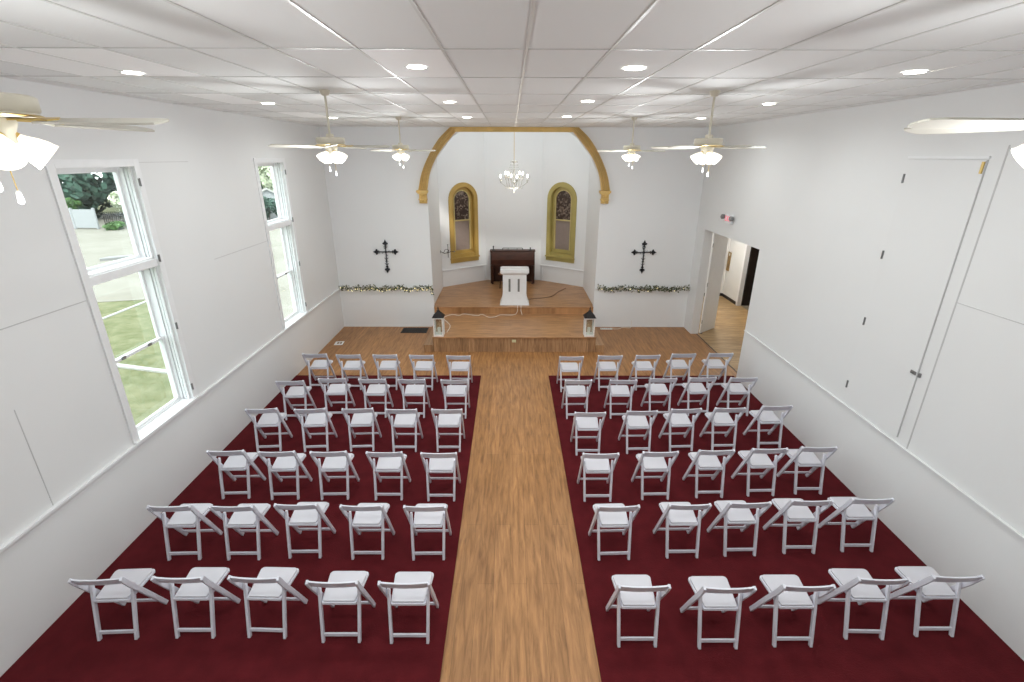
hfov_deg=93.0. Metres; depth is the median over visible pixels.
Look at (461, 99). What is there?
tile
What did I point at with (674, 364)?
folding chair
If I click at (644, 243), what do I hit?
wall cross
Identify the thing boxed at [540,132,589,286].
wall
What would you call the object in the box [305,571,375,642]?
folding chair
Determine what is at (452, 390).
folding chair
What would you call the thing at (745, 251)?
trim
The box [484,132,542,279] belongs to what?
wall
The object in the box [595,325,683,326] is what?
baseboard
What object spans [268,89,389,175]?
ceiling fan
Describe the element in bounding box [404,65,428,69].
recessed light
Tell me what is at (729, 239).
wall
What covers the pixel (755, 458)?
folding chair
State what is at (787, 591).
folding chair
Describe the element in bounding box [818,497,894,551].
folding chair
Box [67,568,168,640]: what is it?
folding chair
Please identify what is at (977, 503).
trim
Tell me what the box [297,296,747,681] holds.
floor
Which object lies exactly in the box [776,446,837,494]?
folding chair
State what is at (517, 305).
cable
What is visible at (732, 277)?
wall
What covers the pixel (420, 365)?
folding chair
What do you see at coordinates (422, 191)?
arch
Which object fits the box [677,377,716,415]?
folding chair
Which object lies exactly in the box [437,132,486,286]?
wall
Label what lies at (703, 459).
folding chair
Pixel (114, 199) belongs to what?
flowering shrub
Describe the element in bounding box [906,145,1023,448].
trim
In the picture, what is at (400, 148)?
ceiling fan
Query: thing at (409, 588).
folding chair
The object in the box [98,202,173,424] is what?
lawn
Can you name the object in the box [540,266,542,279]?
trim
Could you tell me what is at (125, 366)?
kerb
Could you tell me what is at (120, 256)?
pile
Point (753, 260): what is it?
interior door
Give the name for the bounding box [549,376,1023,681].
carpet
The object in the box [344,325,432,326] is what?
baseboard
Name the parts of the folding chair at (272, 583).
leg, leg, backrest, seat, leg, leg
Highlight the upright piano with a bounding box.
[490,248,534,283]
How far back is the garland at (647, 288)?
13.53 m
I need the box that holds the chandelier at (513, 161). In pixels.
[500,160,527,191]
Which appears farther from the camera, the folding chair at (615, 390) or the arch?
the arch
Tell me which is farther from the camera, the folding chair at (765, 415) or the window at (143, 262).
the folding chair at (765, 415)
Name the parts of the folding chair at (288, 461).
leg, leg, backrest, seat, leg, leg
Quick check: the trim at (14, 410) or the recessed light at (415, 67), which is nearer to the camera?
the recessed light at (415, 67)
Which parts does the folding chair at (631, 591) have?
leg, leg, seat, backrest, leg, leg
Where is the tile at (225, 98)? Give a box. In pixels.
[177,93,263,103]
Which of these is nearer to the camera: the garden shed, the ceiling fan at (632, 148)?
the ceiling fan at (632, 148)
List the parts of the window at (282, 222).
sash, sash, sash, sill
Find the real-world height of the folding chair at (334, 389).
0.802 m
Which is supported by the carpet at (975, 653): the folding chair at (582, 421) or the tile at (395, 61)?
the folding chair at (582, 421)
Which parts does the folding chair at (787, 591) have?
leg, leg, seat, backrest, leg, leg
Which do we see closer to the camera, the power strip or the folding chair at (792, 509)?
the folding chair at (792, 509)
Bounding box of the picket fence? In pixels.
[102,211,126,227]
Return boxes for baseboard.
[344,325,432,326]
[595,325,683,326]
[704,293,735,303]
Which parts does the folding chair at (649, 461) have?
leg, leg, seat, backrest, leg, leg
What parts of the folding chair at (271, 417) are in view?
leg, leg, backrest, seat, leg, leg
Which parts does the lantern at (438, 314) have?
frame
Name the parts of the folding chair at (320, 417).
leg, leg, backrest, seat, leg, leg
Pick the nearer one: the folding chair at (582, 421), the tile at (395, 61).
the tile at (395, 61)
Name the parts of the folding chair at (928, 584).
leg, leg, seat, leg, leg, backrest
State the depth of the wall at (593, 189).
14.29 m
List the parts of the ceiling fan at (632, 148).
blade, lamp shade, lamp shade, blade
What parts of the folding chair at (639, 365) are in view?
leg, leg, seat, backrest, leg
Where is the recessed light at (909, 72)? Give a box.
[900,71,928,74]
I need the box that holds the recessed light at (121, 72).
[119,71,145,74]
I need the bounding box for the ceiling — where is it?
[0,0,1023,127]
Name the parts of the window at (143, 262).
sash, sash, sash, sill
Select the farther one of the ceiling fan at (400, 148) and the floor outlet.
the floor outlet
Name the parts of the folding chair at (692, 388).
leg, leg, seat, backrest, leg, leg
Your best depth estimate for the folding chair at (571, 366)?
10.07 m
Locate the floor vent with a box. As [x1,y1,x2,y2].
[401,328,428,332]
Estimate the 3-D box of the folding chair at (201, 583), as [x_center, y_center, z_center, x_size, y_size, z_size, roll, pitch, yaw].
[-3.220,2.566,5.009,0.500,0.802,0.470,0,21,0]
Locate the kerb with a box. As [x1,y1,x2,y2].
[116,363,166,373]
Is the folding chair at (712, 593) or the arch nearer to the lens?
the folding chair at (712, 593)
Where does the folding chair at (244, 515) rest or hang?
on the carpet at (69, 650)
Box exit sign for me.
[720,214,733,223]
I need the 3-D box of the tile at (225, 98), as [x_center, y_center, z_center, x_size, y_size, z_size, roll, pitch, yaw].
[-3.677,-3.140,6.307,0.556,0.004,1.256,0,21,0]
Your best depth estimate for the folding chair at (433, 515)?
5.87 m
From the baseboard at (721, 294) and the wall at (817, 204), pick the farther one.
the baseboard at (721, 294)
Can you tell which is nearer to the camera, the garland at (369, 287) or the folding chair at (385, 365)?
the folding chair at (385, 365)
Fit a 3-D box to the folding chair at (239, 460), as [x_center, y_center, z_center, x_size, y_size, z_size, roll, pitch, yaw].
[-3.951,1.802,7.016,0.500,0.802,0.470,-1,21,-2]
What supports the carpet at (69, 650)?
on the floor
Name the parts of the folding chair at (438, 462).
leg, leg, backrest, seat, leg, leg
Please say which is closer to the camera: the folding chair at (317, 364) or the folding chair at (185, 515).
the folding chair at (185, 515)
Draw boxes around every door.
[699,233,728,333]
[742,247,758,305]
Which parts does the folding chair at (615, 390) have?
leg, leg, seat, backrest, leg, leg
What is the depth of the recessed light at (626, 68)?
4.00 m
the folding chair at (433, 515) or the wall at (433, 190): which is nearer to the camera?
the folding chair at (433, 515)
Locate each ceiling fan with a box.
[0,92,168,203]
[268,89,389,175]
[370,117,435,167]
[597,117,665,168]
[651,90,765,176]
[904,117,1023,167]
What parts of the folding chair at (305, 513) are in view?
leg, leg, backrest, seat, leg, leg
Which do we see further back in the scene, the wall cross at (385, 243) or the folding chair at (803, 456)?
the wall cross at (385, 243)
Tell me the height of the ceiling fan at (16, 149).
0.880 m
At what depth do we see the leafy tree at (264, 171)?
42.63 m
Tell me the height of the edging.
0.040 m
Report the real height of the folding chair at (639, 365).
0.802 m
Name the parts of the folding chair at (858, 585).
leg, leg, seat, backrest, leg, leg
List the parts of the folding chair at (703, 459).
leg, leg, seat, backrest, leg, leg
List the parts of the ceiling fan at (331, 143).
blade, lamp shade, lamp shade, lamp shade, lamp shade, blade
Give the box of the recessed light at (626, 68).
[622,67,646,70]
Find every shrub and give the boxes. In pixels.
[65,197,82,208]
[102,221,125,230]
[107,191,122,212]
[263,196,277,219]
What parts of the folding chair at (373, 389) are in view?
leg, leg, backrest, seat, leg, leg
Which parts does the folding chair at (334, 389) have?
leg, leg, backrest, seat, leg, leg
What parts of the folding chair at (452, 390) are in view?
leg, leg, backrest, seat, leg, leg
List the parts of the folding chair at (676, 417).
leg, leg, seat, backrest, leg, leg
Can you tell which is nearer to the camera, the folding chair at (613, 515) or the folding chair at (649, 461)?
the folding chair at (613, 515)
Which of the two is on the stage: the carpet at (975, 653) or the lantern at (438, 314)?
the lantern at (438, 314)
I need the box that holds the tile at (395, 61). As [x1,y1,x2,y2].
[360,49,457,76]
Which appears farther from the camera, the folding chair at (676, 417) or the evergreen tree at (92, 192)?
the evergreen tree at (92, 192)
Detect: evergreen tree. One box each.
[57,173,116,217]
[100,172,114,181]
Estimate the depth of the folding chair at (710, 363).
10.27 m
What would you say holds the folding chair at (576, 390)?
on the carpet at (975, 653)
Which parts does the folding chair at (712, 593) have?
leg, leg, seat, backrest, leg, leg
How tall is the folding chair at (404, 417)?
0.802 m
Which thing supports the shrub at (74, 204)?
on the gravel
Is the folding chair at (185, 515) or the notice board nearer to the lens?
the folding chair at (185, 515)
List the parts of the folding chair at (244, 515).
leg, leg, backrest, seat, leg, leg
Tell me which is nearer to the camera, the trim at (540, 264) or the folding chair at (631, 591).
the folding chair at (631, 591)
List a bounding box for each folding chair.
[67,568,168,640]
[146,503,222,560]
[150,567,240,638]
[206,450,265,498]
[209,503,278,560]
[227,567,307,638]
[244,407,292,451]
[257,450,312,499]
[273,502,335,558]
[275,380,316,419]
[293,408,337,451]
[302,353,335,388]
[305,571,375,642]
[309,450,359,499]
[317,378,354,416]
[335,354,367,389]
[339,503,394,559]
[341,407,381,451]
[358,378,393,417]
[366,451,410,499]
[372,354,402,389]
[377,572,438,643]
[385,408,422,451]
[398,379,429,417]
[403,503,451,560]
[409,354,437,390]
[420,452,460,500]
[431,408,464,451]
[440,379,469,418]
[446,355,472,387]
[556,356,583,391]
[561,379,591,418]
[570,412,605,455]
[577,452,618,501]
[588,503,639,560]
[593,355,622,390]
[604,379,637,418]
[606,575,670,647]
[618,410,657,453]
[629,354,660,389]
[631,451,678,499]
[641,378,676,416]
[653,502,711,558]
[658,408,701,451]
[663,353,695,385]
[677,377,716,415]
[680,576,756,648]
[682,449,734,497]
[698,353,732,387]
[699,407,745,449]
[707,500,771,556]
[716,377,757,415]
[731,447,788,495]
[743,405,792,447]
[749,575,835,646]
[763,498,833,553]
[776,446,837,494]
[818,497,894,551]
[818,568,911,639]
[890,566,984,636]
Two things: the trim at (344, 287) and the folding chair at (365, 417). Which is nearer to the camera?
the folding chair at (365, 417)
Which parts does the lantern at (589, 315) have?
frame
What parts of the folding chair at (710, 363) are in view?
leg, leg, seat, backrest, leg, leg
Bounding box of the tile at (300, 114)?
[278,112,331,117]
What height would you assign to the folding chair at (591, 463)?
0.802 m
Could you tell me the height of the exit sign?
0.200 m
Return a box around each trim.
[0,0,1023,127]
[0,241,265,329]
[0,288,340,552]
[14,410,52,504]
[344,287,432,288]
[442,264,486,271]
[540,264,583,271]
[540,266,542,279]
[697,334,736,371]
[735,245,747,305]
[744,330,1023,539]
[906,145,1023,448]
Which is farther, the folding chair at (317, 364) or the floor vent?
the floor vent
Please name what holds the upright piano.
on the stage
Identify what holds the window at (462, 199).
in the wall at (462, 159)
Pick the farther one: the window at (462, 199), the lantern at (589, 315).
the window at (462, 199)
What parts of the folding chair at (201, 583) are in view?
leg, leg, backrest, seat, leg, leg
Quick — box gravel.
[75,213,292,318]
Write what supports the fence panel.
on the gravel
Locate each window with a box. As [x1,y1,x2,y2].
[44,159,199,445]
[253,158,309,330]
[448,182,479,263]
[545,182,576,262]
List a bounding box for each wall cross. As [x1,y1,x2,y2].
[374,240,397,272]
[631,241,656,272]
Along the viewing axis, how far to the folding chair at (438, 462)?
6.88 m
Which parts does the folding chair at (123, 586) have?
leg, backrest, leg, seat, leg, leg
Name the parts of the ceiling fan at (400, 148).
blade, lamp shade, lamp shade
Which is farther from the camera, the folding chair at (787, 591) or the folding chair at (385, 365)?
the folding chair at (385, 365)
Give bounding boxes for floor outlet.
[334,341,343,344]
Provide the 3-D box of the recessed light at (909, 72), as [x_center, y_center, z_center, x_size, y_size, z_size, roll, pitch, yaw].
[3.449,-2.299,4.164,0.200,0.004,0.200,0,21,0]
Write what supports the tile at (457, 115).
attached to the ceiling
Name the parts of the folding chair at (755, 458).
leg, leg, seat, backrest, leg, leg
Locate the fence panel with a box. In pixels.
[68,208,99,228]
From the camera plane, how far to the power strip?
13.82 m
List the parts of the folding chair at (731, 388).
leg, leg, seat, backrest, leg, leg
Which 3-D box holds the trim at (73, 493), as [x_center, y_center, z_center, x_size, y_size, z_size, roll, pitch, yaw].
[-4.792,1.403,5.998,0.045,0.035,16.244,0,21,0]
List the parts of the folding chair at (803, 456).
leg, leg, seat, backrest, leg, leg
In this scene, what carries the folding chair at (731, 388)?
on the carpet at (975, 653)
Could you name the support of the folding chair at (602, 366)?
on the carpet at (975, 653)
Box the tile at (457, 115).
[450,113,484,117]
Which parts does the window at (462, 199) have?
stained glass, sash, sill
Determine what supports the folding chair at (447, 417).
on the carpet at (69, 650)
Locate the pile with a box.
[100,254,133,260]
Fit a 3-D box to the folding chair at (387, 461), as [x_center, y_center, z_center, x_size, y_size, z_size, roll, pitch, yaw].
[-1.755,1.815,6.996,0.500,0.802,0.470,0,21,0]
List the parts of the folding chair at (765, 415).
leg, leg, seat, backrest, leg, leg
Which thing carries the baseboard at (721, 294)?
attached to the wall at (729, 239)
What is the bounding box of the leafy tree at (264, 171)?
[258,166,273,190]
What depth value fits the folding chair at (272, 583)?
4.92 m
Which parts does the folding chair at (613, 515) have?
leg, leg, seat, backrest, leg, leg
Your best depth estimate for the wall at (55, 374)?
6.06 m
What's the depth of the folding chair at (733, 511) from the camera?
5.94 m
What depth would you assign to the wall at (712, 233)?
13.06 m
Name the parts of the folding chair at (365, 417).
leg, leg, backrest, seat, leg, leg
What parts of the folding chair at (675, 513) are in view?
leg, leg, seat, backrest, leg, leg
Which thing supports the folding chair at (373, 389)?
on the carpet at (69, 650)
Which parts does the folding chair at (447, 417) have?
leg, leg, backrest, seat, leg, leg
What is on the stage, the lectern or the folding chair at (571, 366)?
the lectern
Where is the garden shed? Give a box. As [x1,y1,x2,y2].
[262,187,277,218]
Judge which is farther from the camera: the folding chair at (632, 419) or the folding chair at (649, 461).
the folding chair at (632, 419)
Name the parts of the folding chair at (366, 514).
leg, leg, backrest, seat, leg, leg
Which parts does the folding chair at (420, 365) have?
leg, backrest, seat, leg, leg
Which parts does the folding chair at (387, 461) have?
leg, leg, backrest, seat, leg, leg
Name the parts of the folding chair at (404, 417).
leg, leg, backrest, seat, leg, leg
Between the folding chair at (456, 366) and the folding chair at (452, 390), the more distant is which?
the folding chair at (456, 366)
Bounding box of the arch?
[416,127,610,203]
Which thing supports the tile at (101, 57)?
attached to the ceiling
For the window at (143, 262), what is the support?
in the wall at (55, 374)
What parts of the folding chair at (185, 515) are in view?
leg, leg, backrest, seat, leg, leg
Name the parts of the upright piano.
leg, lid, panel, leg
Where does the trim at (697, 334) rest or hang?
attached to the wall at (817, 204)
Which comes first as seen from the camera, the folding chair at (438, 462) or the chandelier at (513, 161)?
the folding chair at (438, 462)
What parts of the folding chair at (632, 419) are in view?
leg, leg, seat, backrest, leg, leg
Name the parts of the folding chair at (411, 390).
leg, leg, backrest, seat, leg, leg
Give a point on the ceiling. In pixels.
(501, 24)
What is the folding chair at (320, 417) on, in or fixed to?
on the carpet at (69, 650)
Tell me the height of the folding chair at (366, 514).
0.802 m
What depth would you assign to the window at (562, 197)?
15.81 m
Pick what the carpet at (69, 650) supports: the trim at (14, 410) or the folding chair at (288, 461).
the folding chair at (288, 461)
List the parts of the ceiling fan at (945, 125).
blade, blade, lamp shade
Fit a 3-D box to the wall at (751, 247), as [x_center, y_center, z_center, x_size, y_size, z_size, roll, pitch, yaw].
[8.128,-2.472,15.290,0.050,2.996,3.500,0,21,0]
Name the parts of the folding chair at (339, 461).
leg, leg, backrest, seat, leg, leg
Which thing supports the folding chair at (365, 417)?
on the carpet at (69, 650)
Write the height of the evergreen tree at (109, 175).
8.186 m
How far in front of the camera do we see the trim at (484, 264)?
16.14 m
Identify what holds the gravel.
on the lawn
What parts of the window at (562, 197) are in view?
sill, sash, stained glass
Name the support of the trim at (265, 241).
attached to the wall at (55, 374)
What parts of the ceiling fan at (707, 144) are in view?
blade, blade, lamp shade, lamp shade, lamp shade, blade, blade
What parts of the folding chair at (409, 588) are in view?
leg, leg, backrest, seat, leg, leg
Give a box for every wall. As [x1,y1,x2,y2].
[0,77,343,676]
[319,127,708,324]
[428,160,442,301]
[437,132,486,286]
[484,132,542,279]
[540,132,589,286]
[583,156,599,303]
[684,82,1023,660]
[698,233,712,331]
[704,232,730,292]
[722,239,750,305]
[742,247,751,296]
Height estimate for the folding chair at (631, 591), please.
0.802 m
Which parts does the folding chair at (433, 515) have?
leg, leg, backrest, seat, leg, leg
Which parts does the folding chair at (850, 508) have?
leg, leg, seat, leg, backrest, leg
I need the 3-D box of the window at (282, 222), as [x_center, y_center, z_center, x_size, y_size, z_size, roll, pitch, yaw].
[-4.924,-2.034,10.253,0.300,3.420,1.320,0,21,0]
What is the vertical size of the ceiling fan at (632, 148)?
0.905 m
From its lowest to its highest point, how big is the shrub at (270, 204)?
2.092 m
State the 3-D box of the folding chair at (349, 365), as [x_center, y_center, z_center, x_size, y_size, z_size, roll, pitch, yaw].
[-3.354,0.571,10.262,0.500,0.802,0.470,0,21,0]
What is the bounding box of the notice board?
[726,252,731,270]
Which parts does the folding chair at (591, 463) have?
leg, leg, seat, backrest, leg, leg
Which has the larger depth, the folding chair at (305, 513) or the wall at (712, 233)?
the wall at (712, 233)
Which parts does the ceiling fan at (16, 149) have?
lamp shade, lamp shade, blade, blade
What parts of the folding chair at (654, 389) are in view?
leg, leg, seat, backrest, leg, leg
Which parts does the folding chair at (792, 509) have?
leg, leg, seat, backrest, leg, leg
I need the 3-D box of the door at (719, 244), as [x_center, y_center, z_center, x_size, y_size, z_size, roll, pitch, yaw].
[5.505,-1.592,13.244,0.757,2.800,0.080,-16,26,-36]
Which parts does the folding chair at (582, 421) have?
leg, leg, seat, backrest, leg, leg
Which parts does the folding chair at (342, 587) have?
leg, leg, backrest, seat, leg, leg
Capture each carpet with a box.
[0,375,480,681]
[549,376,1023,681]
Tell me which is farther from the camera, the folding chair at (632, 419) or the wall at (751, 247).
the wall at (751, 247)
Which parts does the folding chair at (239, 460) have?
leg, leg, backrest, seat, leg, leg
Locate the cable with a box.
[444,305,517,331]
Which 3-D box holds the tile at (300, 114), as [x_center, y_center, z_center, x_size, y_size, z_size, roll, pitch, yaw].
[-3.683,-4.048,8.700,0.556,0.004,1.256,0,21,0]
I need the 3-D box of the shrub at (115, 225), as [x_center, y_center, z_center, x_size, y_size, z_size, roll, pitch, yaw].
[-29.698,-8.675,36.408,1.424,0.772,1.312,0,21,0]
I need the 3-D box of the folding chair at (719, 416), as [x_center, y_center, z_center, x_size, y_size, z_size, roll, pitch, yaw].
[3.527,1.375,8.191,0.500,0.802,0.470,0,21,-1]
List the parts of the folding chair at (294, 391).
leg, leg, backrest, seat, leg, leg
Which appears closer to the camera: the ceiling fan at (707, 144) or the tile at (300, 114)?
the ceiling fan at (707, 144)
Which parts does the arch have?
arch moulding, arch moulding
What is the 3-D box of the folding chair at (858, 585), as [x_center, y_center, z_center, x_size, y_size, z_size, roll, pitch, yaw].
[3.584,2.582,5.012,0.500,0.802,0.470,0,21,1]
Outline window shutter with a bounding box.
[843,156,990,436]
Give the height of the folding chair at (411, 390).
0.802 m
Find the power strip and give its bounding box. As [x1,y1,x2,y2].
[600,321,631,329]
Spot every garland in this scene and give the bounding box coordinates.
[339,284,433,294]
[597,284,689,292]
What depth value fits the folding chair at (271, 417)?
8.03 m
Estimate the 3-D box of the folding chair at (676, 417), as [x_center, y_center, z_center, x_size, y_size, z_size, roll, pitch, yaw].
[2.804,1.385,8.160,0.500,0.802,0.470,-1,21,-2]
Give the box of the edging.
[102,301,145,319]
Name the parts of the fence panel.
post, post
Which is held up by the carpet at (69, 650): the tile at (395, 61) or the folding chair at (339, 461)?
the folding chair at (339, 461)
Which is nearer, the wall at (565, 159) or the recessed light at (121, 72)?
the recessed light at (121, 72)
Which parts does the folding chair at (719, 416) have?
leg, leg, seat, backrest, leg, leg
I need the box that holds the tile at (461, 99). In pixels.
[423,94,476,104]
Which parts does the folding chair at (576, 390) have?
leg, leg, seat, backrest, leg, leg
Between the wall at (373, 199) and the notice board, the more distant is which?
the notice board
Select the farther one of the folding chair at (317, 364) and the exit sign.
the exit sign
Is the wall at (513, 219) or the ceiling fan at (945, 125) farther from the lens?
the wall at (513, 219)
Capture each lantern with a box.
[432,307,444,336]
[583,307,595,336]
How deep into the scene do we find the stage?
13.31 m
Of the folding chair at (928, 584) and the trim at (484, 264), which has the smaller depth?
the folding chair at (928, 584)
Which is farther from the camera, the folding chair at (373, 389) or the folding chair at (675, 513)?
the folding chair at (373, 389)
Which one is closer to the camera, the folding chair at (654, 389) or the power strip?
the folding chair at (654, 389)
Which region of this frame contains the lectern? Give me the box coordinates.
[500,266,528,304]
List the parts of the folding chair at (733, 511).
leg, leg, seat, backrest, leg, leg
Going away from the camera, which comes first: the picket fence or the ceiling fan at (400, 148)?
the ceiling fan at (400, 148)
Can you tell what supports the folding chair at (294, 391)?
on the carpet at (69, 650)
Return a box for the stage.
[424,280,603,352]
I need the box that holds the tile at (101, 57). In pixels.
[0,48,206,76]

